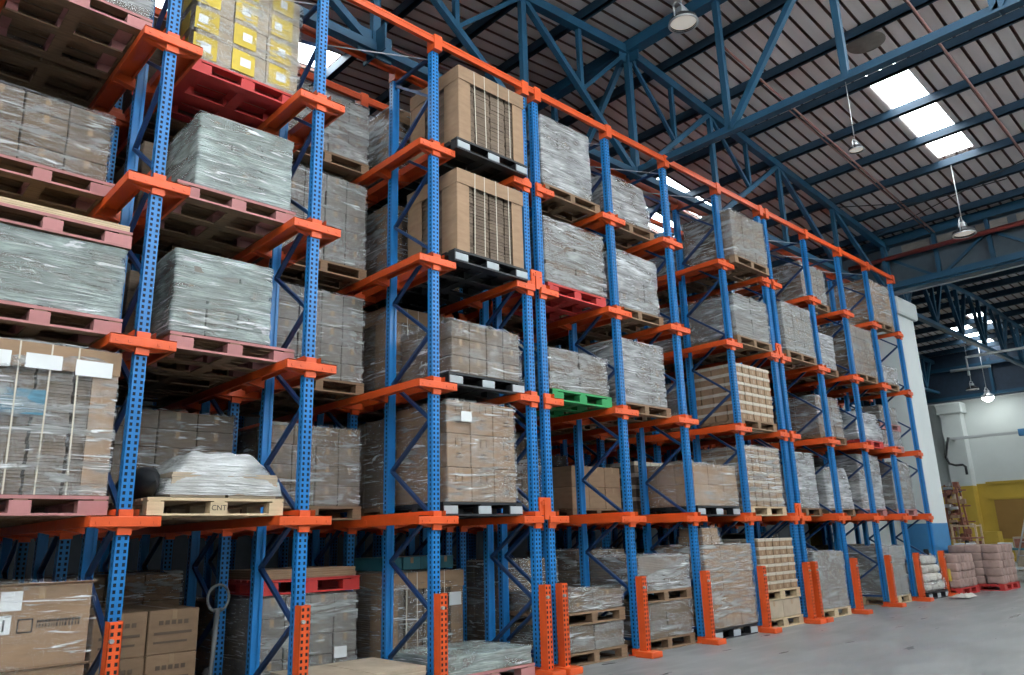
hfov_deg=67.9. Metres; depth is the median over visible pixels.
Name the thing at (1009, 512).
trim
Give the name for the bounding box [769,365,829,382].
rail
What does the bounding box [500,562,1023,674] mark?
floor
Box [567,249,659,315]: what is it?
stack
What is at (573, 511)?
pallet
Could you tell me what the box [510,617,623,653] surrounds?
stack
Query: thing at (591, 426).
pallet
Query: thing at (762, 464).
stack
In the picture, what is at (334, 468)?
stack
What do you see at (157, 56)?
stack
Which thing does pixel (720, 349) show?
rail
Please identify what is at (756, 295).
frame
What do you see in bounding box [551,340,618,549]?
frame
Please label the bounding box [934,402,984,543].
pilaster
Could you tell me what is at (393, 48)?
pipe
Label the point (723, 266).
frame
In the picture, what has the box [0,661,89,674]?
carton
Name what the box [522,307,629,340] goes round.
rail
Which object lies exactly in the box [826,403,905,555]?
wall
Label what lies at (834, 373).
pallet
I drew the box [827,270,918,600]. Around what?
frame
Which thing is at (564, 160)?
stack
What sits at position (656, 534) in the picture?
frame
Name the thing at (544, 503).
spacer
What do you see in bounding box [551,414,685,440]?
rail
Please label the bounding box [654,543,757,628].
stack
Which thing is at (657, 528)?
frame
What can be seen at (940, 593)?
pallet
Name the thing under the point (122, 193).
rail
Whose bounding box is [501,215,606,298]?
stack
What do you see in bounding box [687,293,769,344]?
stack
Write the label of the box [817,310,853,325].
rail
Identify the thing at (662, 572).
stack
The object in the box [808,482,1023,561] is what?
trim
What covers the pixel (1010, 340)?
roof
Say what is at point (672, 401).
stack
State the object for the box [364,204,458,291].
crate
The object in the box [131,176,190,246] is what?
rail
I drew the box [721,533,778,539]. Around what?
stack
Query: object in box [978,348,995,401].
lamp
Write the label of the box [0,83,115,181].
stack
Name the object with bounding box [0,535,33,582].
frame
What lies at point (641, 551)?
stack
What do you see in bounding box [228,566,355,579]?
stack
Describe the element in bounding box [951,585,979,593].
pallet
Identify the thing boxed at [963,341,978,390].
lamp
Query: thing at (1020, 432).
pipe
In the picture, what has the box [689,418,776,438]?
pallet
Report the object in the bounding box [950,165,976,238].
lamp
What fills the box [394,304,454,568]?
frame
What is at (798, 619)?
pallet
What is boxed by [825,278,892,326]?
stack
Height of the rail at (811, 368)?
0.137 m
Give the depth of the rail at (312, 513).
7.39 m
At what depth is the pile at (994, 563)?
19.07 m
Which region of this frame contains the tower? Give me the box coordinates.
[942,482,981,544]
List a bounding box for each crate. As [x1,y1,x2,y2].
[361,306,460,392]
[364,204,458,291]
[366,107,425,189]
[407,167,523,268]
[410,64,523,178]
[980,531,1003,543]
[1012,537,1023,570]
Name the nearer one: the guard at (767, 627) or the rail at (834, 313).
the guard at (767, 627)
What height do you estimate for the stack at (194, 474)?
0.449 m
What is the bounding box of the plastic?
[950,593,975,597]
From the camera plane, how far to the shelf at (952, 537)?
22.73 m
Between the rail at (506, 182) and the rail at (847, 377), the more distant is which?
the rail at (847, 377)
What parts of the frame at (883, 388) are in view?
support arm, post, support arm, support arm, post, support arm, support arm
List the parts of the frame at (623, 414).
support arm, support arm, post, support arm, support arm, support arm, post, support arm, support arm, foot plate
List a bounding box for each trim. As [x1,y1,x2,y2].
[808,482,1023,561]
[985,479,1023,499]
[994,499,1023,538]
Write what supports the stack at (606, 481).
on the pallet
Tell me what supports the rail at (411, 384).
attached to the frame at (353, 411)
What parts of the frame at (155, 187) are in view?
support arm, post, support arm, support arm, support arm, support arm, post, support arm, support arm, support arm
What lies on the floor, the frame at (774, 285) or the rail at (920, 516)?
the frame at (774, 285)
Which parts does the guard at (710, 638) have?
guard post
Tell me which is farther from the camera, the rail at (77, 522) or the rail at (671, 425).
the rail at (671, 425)
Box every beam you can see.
[154,6,826,295]
[299,24,850,283]
[347,0,894,283]
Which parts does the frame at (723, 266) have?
support arm, support arm, post, support arm, support arm, support arm, post, support arm, support arm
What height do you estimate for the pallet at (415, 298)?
0.156 m
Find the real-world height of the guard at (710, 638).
1.020 m
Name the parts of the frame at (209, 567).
post, support arm, post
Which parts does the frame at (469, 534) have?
post, post, support arm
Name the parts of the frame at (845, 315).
support arm, post, support arm, support arm, post, support arm, support arm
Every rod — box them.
[284,0,316,5]
[327,45,427,59]
[590,166,657,173]
[643,192,710,199]
[775,255,833,260]
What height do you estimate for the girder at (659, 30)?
2.730 m
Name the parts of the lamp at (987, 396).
glass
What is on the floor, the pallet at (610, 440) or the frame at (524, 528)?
the frame at (524, 528)
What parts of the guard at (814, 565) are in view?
guard post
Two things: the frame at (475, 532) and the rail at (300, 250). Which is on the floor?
the frame at (475, 532)
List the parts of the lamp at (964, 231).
glass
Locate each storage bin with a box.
[997,542,1013,547]
[1014,539,1023,547]
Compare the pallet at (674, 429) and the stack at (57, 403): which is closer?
the stack at (57, 403)
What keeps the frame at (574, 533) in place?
on the floor
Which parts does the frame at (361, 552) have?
post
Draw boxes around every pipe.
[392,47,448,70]
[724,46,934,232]
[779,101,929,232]
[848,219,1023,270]
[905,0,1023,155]
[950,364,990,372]
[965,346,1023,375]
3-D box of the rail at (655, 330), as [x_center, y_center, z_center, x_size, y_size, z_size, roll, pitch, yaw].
[0.454,0.458,14.543,0.187,0.137,6.380,12,-20,-42]
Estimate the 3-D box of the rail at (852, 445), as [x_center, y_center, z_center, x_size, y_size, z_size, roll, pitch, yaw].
[5.452,2.973,18.660,0.187,0.137,6.380,12,-20,-42]
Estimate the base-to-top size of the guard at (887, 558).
1.020 m
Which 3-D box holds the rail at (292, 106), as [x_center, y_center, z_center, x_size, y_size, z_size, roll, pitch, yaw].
[-4.398,-2.025,10.560,0.187,0.137,6.380,12,-20,-42]
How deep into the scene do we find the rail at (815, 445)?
16.04 m
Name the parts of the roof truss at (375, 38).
gusset plate, gusset plate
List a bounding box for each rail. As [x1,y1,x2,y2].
[0,0,5,12]
[0,509,116,535]
[86,24,165,111]
[86,330,134,352]
[87,169,151,221]
[98,510,298,537]
[116,36,202,156]
[118,333,176,380]
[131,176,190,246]
[133,509,161,517]
[140,96,343,256]
[157,356,304,411]
[186,358,336,414]
[200,511,432,535]
[231,216,310,262]
[238,375,432,431]
[254,88,316,131]
[255,221,340,269]
[272,511,458,533]
[282,510,331,527]
[290,511,534,534]
[298,377,456,425]
[333,251,432,295]
[351,137,432,187]
[362,255,455,307]
[365,142,454,209]
[397,512,646,532]
[401,512,629,531]
[427,280,526,315]
[454,511,568,527]
[454,512,693,530]
[465,285,558,324]
[477,390,530,405]
[493,512,749,530]
[499,175,523,187]
[504,394,563,414]
[510,260,733,332]
[512,512,760,530]
[513,404,622,430]
[515,305,616,339]
[515,406,638,432]
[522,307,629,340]
[522,512,707,528]
[528,184,553,206]
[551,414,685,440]
[551,415,698,445]
[551,422,740,454]
[566,322,677,351]
[568,423,748,455]
[568,429,784,461]
[568,431,800,465]
[571,211,610,229]
[574,513,794,528]
[581,214,625,235]
[594,437,831,464]
[596,513,810,528]
[621,236,669,255]
[631,238,681,260]
[637,324,690,343]
[652,513,876,527]
[655,258,722,283]
[657,513,842,526]
[658,276,766,310]
[661,338,731,358]
[662,339,742,365]
[663,350,775,378]
[663,437,835,461]
[671,354,791,381]
[678,280,779,307]
[683,513,905,527]
[684,513,911,527]
[744,513,930,525]
[768,364,822,377]
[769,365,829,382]
[770,374,856,392]
[770,375,861,396]
[783,295,812,304]
[788,382,884,398]
[792,296,818,308]
[794,442,866,453]
[810,442,873,454]
[812,446,894,458]
[816,309,846,319]
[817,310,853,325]
[827,383,889,398]
[836,389,910,403]
[853,320,874,327]
[861,322,880,330]
[870,447,897,455]
[871,331,900,340]
[877,450,920,458]
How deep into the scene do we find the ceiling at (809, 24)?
16.25 m
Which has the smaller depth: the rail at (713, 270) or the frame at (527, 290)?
the frame at (527, 290)
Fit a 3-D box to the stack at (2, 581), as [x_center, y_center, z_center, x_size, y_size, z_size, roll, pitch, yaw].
[-5.754,3.014,7.511,1.202,1.136,1.041,12,-20,-42]
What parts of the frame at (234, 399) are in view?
support arm, post, support arm, support arm, post, support arm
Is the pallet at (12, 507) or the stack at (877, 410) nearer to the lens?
the pallet at (12, 507)
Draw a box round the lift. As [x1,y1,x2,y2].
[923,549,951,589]
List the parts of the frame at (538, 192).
support arm, post, support arm, post, support arm, support arm, support arm, support arm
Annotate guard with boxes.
[100,620,123,674]
[292,605,310,674]
[434,593,447,674]
[536,584,565,674]
[554,583,582,674]
[635,576,662,658]
[700,571,726,644]
[756,566,781,633]
[801,562,826,623]
[810,561,833,622]
[849,558,872,614]
[884,555,906,607]
[912,553,933,601]
[937,550,957,595]
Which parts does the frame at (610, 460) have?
post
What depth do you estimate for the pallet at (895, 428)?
18.68 m
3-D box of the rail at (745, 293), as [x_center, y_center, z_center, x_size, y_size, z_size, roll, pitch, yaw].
[3.181,-0.411,17.447,0.187,0.137,6.380,12,-20,-42]
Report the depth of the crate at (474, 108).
10.18 m
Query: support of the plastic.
on the floor
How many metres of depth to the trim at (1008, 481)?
34.14 m
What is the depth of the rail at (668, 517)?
11.85 m
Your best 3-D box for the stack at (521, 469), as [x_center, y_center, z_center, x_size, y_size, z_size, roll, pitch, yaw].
[-0.355,2.074,11.779,1.274,1.183,1.112,12,-20,-42]
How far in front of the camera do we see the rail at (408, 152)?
9.87 m
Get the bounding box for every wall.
[0,254,810,604]
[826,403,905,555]
[927,392,1023,485]
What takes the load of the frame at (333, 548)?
on the floor
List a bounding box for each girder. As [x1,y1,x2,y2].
[538,0,1023,179]
[621,198,1023,333]
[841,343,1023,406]
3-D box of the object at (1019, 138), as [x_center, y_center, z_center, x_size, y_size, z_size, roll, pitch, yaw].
[8.454,-3.566,19.792,0.110,0.184,28.980,12,-20,-42]
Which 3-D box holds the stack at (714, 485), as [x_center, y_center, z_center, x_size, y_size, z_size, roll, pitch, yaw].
[2.979,2.502,12.785,1.362,0.689,1.111,12,-20,-42]
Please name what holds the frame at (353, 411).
on the floor
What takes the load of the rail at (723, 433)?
attached to the frame at (723, 266)
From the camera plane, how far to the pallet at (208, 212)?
8.04 m
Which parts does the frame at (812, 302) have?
support arm, support arm, post, support arm, support arm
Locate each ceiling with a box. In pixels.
[538,0,1023,277]
[823,281,1023,361]
[911,271,1023,299]
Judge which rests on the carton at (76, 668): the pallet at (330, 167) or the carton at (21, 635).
the carton at (21, 635)
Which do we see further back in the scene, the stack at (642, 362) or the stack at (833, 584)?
the stack at (833, 584)
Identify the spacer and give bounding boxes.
[530,269,541,289]
[538,497,550,519]
[775,343,781,356]
[794,503,801,517]
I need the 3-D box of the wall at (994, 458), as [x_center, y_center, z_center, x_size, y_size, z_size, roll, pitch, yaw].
[24.274,4.095,32.921,0.400,3.900,29.000,12,-20,-42]
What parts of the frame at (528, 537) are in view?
post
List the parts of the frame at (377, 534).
support arm, post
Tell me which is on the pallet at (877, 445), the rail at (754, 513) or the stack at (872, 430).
the stack at (872, 430)
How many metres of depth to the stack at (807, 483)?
14.98 m
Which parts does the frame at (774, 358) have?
support arm, support arm, post, support arm, support arm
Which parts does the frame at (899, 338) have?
post, support arm, support arm, post, support arm, support arm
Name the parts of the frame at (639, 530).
support arm, post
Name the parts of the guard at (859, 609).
guard post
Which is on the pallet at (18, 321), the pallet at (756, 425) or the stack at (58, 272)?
the stack at (58, 272)
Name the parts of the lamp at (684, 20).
glass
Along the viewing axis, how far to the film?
5.66 m
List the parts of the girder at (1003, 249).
light panel, light panel, light panel, light panel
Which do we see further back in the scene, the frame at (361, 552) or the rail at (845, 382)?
the rail at (845, 382)
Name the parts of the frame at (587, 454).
post, support arm, post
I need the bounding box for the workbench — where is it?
[1012,547,1023,568]
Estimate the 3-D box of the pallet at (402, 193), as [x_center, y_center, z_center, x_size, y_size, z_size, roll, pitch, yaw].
[-1.605,-1.999,11.339,1.242,0.156,1.084,12,-20,-42]
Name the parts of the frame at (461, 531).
post, post, support arm, support arm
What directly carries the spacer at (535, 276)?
attached to the frame at (527, 290)
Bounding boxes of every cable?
[838,178,1006,207]
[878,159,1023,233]
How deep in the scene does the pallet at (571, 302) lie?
11.27 m
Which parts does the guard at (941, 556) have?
guard post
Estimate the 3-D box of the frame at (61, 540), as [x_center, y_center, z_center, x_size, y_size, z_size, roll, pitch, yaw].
[-4.765,-0.118,8.362,0.550,7.890,1.094,12,-20,-42]
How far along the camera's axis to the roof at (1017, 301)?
29.63 m
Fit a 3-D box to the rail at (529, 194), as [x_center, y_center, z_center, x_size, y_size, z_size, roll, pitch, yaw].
[-1.637,-1.437,13.069,0.187,0.137,6.380,12,-20,-42]
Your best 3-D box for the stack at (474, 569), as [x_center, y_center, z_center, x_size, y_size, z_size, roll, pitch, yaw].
[-0.100,3.807,11.094,1.272,1.132,1.106,12,-20,-42]
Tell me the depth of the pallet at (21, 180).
7.27 m
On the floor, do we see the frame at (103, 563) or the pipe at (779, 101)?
the frame at (103, 563)
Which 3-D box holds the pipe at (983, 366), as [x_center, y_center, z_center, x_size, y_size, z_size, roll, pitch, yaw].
[15.219,1.033,25.239,0.100,0.130,1.202,12,-20,-42]
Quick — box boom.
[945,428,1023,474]
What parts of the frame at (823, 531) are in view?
post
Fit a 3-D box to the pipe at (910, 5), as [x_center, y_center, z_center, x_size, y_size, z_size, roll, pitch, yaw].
[9.363,-4.835,15.221,11.104,1.043,0.050,12,-20,-42]
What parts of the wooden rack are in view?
leg, leg, leg, leg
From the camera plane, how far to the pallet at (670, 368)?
15.39 m
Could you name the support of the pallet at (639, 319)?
on the rail at (604, 320)
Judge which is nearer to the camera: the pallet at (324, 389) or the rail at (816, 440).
the pallet at (324, 389)
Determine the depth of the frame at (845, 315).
16.72 m
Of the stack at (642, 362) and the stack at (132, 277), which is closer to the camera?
the stack at (132, 277)
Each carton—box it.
[0,580,97,670]
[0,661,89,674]
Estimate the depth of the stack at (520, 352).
11.64 m
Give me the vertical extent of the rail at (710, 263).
0.137 m
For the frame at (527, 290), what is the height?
7.890 m
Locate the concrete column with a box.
[877,296,950,553]
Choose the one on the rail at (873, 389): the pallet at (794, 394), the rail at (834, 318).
the pallet at (794, 394)
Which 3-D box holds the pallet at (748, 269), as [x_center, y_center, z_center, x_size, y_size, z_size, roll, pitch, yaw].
[4.182,-1.258,14.748,1.242,0.156,1.084,12,-20,-42]
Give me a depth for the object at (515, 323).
12.15 m
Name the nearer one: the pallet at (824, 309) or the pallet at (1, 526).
the pallet at (1, 526)
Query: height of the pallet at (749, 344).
0.156 m
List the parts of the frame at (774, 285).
post, support arm, post, support arm, support arm, support arm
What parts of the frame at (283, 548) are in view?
support arm, post, support arm, post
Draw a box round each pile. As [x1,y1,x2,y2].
[903,556,944,591]
[919,553,977,587]
[948,544,1017,583]
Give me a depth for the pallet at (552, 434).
13.58 m
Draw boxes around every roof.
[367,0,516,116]
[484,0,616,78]
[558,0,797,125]
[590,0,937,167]
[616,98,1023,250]
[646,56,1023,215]
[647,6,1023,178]
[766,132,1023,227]
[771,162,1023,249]
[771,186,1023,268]
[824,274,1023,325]
[872,318,1023,351]
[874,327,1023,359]
[875,336,1020,362]
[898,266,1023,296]
[913,297,1023,325]
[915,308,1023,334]
[916,285,1023,313]
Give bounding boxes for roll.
[115,467,159,498]
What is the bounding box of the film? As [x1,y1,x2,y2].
[2,582,95,669]
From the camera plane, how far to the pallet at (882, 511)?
17.22 m
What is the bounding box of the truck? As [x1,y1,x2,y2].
[202,583,229,674]
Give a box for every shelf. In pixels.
[950,525,981,526]
[952,537,983,538]
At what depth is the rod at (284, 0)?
8.81 m
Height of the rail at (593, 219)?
0.137 m
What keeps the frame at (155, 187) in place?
on the floor
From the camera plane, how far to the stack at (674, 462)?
14.21 m
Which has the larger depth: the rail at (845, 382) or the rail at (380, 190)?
the rail at (845, 382)
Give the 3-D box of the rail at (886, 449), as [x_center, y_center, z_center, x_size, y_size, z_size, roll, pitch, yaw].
[6.593,3.216,19.696,0.187,0.137,6.380,12,-20,-42]
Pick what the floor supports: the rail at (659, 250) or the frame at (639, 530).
the frame at (639, 530)
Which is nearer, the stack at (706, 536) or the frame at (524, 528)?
the stack at (706, 536)
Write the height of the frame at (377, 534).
7.890 m
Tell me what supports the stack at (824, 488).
on the pallet
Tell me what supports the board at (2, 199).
on the pallet at (14, 216)
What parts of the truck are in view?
loop handle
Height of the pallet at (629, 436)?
0.156 m
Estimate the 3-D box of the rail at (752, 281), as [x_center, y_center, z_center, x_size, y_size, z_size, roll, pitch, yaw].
[2.744,-0.504,17.051,0.187,0.137,6.380,12,-20,-42]
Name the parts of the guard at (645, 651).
guard post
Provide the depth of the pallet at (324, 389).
9.54 m
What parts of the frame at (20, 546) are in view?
post, support arm, post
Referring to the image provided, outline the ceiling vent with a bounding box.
[846,31,885,53]
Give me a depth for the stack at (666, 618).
10.87 m
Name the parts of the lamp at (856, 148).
glass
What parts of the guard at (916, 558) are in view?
guard post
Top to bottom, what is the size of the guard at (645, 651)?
1.020 m
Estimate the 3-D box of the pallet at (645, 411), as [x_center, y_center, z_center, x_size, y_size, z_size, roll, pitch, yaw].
[1.715,1.228,12.077,1.242,0.156,1.084,12,-20,-42]
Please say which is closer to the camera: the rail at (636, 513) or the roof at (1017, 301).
the rail at (636, 513)
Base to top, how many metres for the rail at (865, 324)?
0.137 m
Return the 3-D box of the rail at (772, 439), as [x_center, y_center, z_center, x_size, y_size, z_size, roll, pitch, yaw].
[3.264,2.507,16.671,0.187,0.137,6.380,12,-20,-42]
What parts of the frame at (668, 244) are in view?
support arm, post, support arm, support arm, support arm, post, support arm, support arm, foot plate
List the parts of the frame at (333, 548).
post, post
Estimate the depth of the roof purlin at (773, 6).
14.48 m
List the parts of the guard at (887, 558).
guard post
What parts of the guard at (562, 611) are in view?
guard post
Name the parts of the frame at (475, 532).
post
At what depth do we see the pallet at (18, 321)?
6.46 m
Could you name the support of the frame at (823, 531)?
on the floor
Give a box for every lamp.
[668,0,698,33]
[845,82,864,154]
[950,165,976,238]
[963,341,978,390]
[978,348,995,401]
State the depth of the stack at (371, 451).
9.81 m
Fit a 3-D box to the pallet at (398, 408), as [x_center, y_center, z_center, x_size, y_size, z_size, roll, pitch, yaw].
[-1.521,0.919,10.563,1.242,0.156,1.084,12,-20,-42]
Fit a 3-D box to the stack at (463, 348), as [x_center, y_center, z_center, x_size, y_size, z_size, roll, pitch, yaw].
[-0.662,0.268,9.851,1.208,0.678,1.121,12,-20,-42]
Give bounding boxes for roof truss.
[155,0,685,122]
[295,0,889,297]
[818,313,939,394]
[899,283,1023,367]
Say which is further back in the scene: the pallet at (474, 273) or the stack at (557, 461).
the stack at (557, 461)
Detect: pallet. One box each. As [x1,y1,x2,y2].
[0,0,152,79]
[0,36,106,109]
[0,154,114,215]
[0,202,132,250]
[0,300,122,348]
[0,495,108,520]
[0,505,53,524]
[0,525,18,527]
[107,506,221,523]
[108,497,283,519]
[113,150,125,183]
[115,380,189,408]
[117,353,230,395]
[123,110,197,149]
[128,223,239,267]
[146,330,294,379]
[155,58,292,130]
[159,179,295,251]
[216,397,313,418]
[228,575,359,595]
[240,506,360,520]
[254,257,366,293]
[255,378,363,406]
[291,145,368,182]
[340,507,411,517]
[363,285,460,312]
[363,304,377,315]
[365,178,418,214]
[369,395,457,415]
[394,501,522,518]
[404,248,527,298]
[415,136,526,183]
[419,371,524,402]
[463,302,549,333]
[467,662,534,674]
[501,282,605,322]
[509,607,625,626]
[511,388,611,417]
[513,414,552,424]
[513,422,564,435]
[520,412,613,433]
[529,182,599,224]
[532,644,627,665]
[547,329,608,350]
[554,508,622,514]
[567,438,617,445]
[568,402,670,425]
[580,305,663,338]
[593,434,668,450]
[597,222,653,252]
[611,632,695,651]
[621,587,691,603]
[633,509,661,514]
[644,428,721,444]
[649,505,740,516]
[657,282,706,304]
[661,350,713,372]
[677,622,757,639]
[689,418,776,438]
[691,334,772,361]
[697,254,769,288]
[723,506,786,516]
[739,614,803,628]
[760,350,816,373]
[768,587,800,600]
[772,508,822,516]
[773,434,846,449]
[784,365,838,384]
[787,380,827,397]
[792,606,851,618]
[794,394,853,400]
[799,296,829,315]
[809,508,855,515]
[822,509,887,515]
[824,372,877,390]
[838,381,899,397]
[843,439,883,452]
[851,320,894,335]
[854,594,911,604]
[856,509,917,515]
[875,444,904,455]
[876,422,901,432]
[902,589,948,598]
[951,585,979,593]
[963,581,1020,590]
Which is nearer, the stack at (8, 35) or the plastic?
the stack at (8, 35)
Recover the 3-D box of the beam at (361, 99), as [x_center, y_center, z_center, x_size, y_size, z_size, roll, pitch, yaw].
[1.392,-2.690,14.428,20.064,0.215,0.164,12,-20,-42]
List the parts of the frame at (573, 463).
post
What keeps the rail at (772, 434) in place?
attached to the frame at (774, 358)
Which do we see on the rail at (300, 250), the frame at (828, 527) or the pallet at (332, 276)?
the pallet at (332, 276)
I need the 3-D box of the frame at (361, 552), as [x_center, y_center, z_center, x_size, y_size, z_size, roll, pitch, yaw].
[-2.213,1.040,12.993,0.365,7.890,1.094,12,-20,-42]
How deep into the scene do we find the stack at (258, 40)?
8.46 m
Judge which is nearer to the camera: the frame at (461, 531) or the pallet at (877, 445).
the frame at (461, 531)
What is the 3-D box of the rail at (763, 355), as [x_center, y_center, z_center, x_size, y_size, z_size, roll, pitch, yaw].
[2.786,0.955,16.663,0.187,0.137,6.380,12,-20,-42]
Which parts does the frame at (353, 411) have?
support arm, post, support arm, post, support arm, support arm, support arm, support arm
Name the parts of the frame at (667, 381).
post, post, support arm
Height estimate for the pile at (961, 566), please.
0.766 m
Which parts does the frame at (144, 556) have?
support arm, post, support arm, post, support arm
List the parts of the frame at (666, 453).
post, support arm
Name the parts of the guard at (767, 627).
guard post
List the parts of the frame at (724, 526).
post, post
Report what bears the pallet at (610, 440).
on the rail at (671, 425)
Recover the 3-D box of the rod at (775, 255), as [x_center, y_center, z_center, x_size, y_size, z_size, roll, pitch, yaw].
[6.650,-1.841,17.497,1.847,0.018,0.017,3,-16,-16]
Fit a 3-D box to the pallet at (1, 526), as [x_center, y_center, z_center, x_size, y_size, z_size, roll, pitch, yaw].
[-5.790,1.874,7.818,1.242,0.156,1.084,12,-20,-42]
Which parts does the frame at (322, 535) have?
support arm, post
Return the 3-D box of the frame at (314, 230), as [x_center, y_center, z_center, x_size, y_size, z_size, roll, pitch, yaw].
[-2.395,-0.229,8.203,0.550,7.890,1.094,12,-20,-42]
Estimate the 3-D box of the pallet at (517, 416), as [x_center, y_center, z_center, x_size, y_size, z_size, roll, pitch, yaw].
[-0.176,1.205,11.786,1.242,0.156,1.084,12,-20,-42]
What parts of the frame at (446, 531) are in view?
support arm, post, support arm, post, support arm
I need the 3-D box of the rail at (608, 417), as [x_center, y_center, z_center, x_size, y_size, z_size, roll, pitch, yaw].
[-0.376,1.731,13.363,0.187,0.137,6.380,12,-20,-42]
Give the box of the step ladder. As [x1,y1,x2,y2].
[1016,522,1023,562]
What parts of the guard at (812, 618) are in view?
guard post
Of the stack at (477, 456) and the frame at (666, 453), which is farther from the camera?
the frame at (666, 453)
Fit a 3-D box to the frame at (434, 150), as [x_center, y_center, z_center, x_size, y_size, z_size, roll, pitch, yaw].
[-1.225,0.021,9.266,0.550,7.890,1.094,12,-20,-42]
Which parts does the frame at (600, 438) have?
support arm, post, post, support arm, support arm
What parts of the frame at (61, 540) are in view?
support arm, post, support arm, post, support arm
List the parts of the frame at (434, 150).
support arm, support arm, support arm, post, support arm, post, support arm, support arm, support arm, support arm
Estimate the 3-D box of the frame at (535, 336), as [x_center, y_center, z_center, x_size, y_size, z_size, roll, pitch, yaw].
[0.089,0.916,12.773,0.550,7.890,1.094,12,-20,-42]
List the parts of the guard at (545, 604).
guard post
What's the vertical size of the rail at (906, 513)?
0.137 m
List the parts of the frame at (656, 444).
post, post, support arm, support arm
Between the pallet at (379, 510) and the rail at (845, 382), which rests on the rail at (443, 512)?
the pallet at (379, 510)
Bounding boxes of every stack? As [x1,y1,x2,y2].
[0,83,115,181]
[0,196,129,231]
[0,223,127,318]
[0,338,121,495]
[0,578,18,583]
[1,7,95,96]
[11,0,154,57]
[44,570,181,607]
[83,603,198,674]
[106,407,235,503]
[110,141,153,223]
[119,270,139,352]
[122,16,219,141]
[132,247,272,345]
[153,451,283,498]
[165,113,293,210]
[179,0,302,125]
[179,597,214,670]
[222,589,357,674]
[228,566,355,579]
[236,422,361,505]
[251,163,367,269]
[270,657,425,674]
[276,283,365,382]
[288,81,369,167]
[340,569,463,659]
[345,418,396,508]
[354,555,452,570]
[393,640,531,674]
[395,398,517,505]
[400,318,521,381]
[452,558,558,641]
[463,298,535,311]
[476,344,536,401]
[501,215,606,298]
[509,586,623,612]
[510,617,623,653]
[512,115,591,214]
[512,432,540,508]
[518,348,608,396]
[528,549,626,616]
[552,455,567,467]
[552,465,621,509]
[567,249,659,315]
[572,173,652,248]
[578,337,666,407]
[589,553,690,590]
[592,461,674,508]
[598,598,693,638]
[636,549,643,553]
[640,308,683,351]
[647,383,689,431]
[647,462,738,507]
[648,236,704,294]
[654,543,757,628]
[663,460,693,464]
[678,528,722,544]
[682,208,767,273]
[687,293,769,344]
[693,444,783,506]
[694,363,773,423]
[705,277,751,299]
[713,538,797,589]
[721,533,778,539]
[750,302,815,357]
[757,260,826,307]
[769,596,800,618]
[772,394,843,437]
[778,452,818,507]
[785,550,849,609]
[795,331,836,369]
[810,323,876,378]
[813,454,885,508]
[814,467,853,508]
[815,544,874,551]
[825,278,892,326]
[832,544,908,596]
[839,363,898,386]
[839,405,897,424]
[839,411,883,441]
[878,461,914,508]
[879,430,901,445]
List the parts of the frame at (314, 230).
support arm, support arm, post, support arm, support arm, support arm, post, support arm, support arm, support arm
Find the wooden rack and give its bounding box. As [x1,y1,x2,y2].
[950,524,984,544]
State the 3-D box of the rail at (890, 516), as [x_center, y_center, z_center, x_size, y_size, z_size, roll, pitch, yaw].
[6.635,4.674,19.308,0.187,0.137,6.380,12,-20,-42]
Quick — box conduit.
[894,264,1023,295]
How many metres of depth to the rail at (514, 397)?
9.82 m
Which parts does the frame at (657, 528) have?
post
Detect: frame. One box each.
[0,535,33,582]
[11,95,129,582]
[54,0,202,674]
[97,253,141,573]
[130,398,197,572]
[169,388,259,674]
[200,414,243,596]
[231,0,344,674]
[236,410,297,587]
[290,424,328,566]
[293,194,377,590]
[307,424,340,565]
[330,419,382,556]
[356,421,400,557]
[364,51,458,674]
[370,531,403,546]
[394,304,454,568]
[418,288,476,641]
[440,306,480,568]
[452,530,480,561]
[465,96,543,674]
[489,101,568,665]
[493,325,552,558]
[494,527,529,547]
[496,331,529,557]
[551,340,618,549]
[552,445,591,548]
[553,443,598,549]
[555,443,578,549]
[556,138,646,655]
[592,332,643,549]
[606,450,656,548]
[607,241,674,555]
[628,167,707,642]
[643,455,670,544]
[646,456,691,546]
[657,293,715,544]
[659,293,727,545]
[672,194,762,631]
[678,305,734,534]
[714,216,807,622]
[720,523,765,534]
[728,219,810,578]
[756,295,805,533]
[770,239,855,612]
[805,391,833,550]
[806,256,890,606]
[814,300,860,544]
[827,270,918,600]
[864,284,939,572]
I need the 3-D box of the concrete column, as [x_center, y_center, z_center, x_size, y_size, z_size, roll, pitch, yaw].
[11.063,2.801,20.968,1.540,7.850,0.840,12,-20,-42]
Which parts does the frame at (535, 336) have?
post, support arm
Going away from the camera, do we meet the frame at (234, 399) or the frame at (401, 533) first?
the frame at (234, 399)
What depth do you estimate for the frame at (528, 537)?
16.40 m
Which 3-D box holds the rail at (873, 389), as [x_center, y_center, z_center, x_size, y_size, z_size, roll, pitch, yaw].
[6.812,1.813,20.321,0.187,0.137,6.380,12,-20,-42]
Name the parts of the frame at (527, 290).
support arm, support arm, post, support arm, support arm, support arm, post, support arm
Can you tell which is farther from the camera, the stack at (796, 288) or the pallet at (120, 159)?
the stack at (796, 288)
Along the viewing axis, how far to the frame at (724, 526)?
16.60 m
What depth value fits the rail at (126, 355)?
7.15 m
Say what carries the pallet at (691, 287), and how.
on the rail at (752, 281)

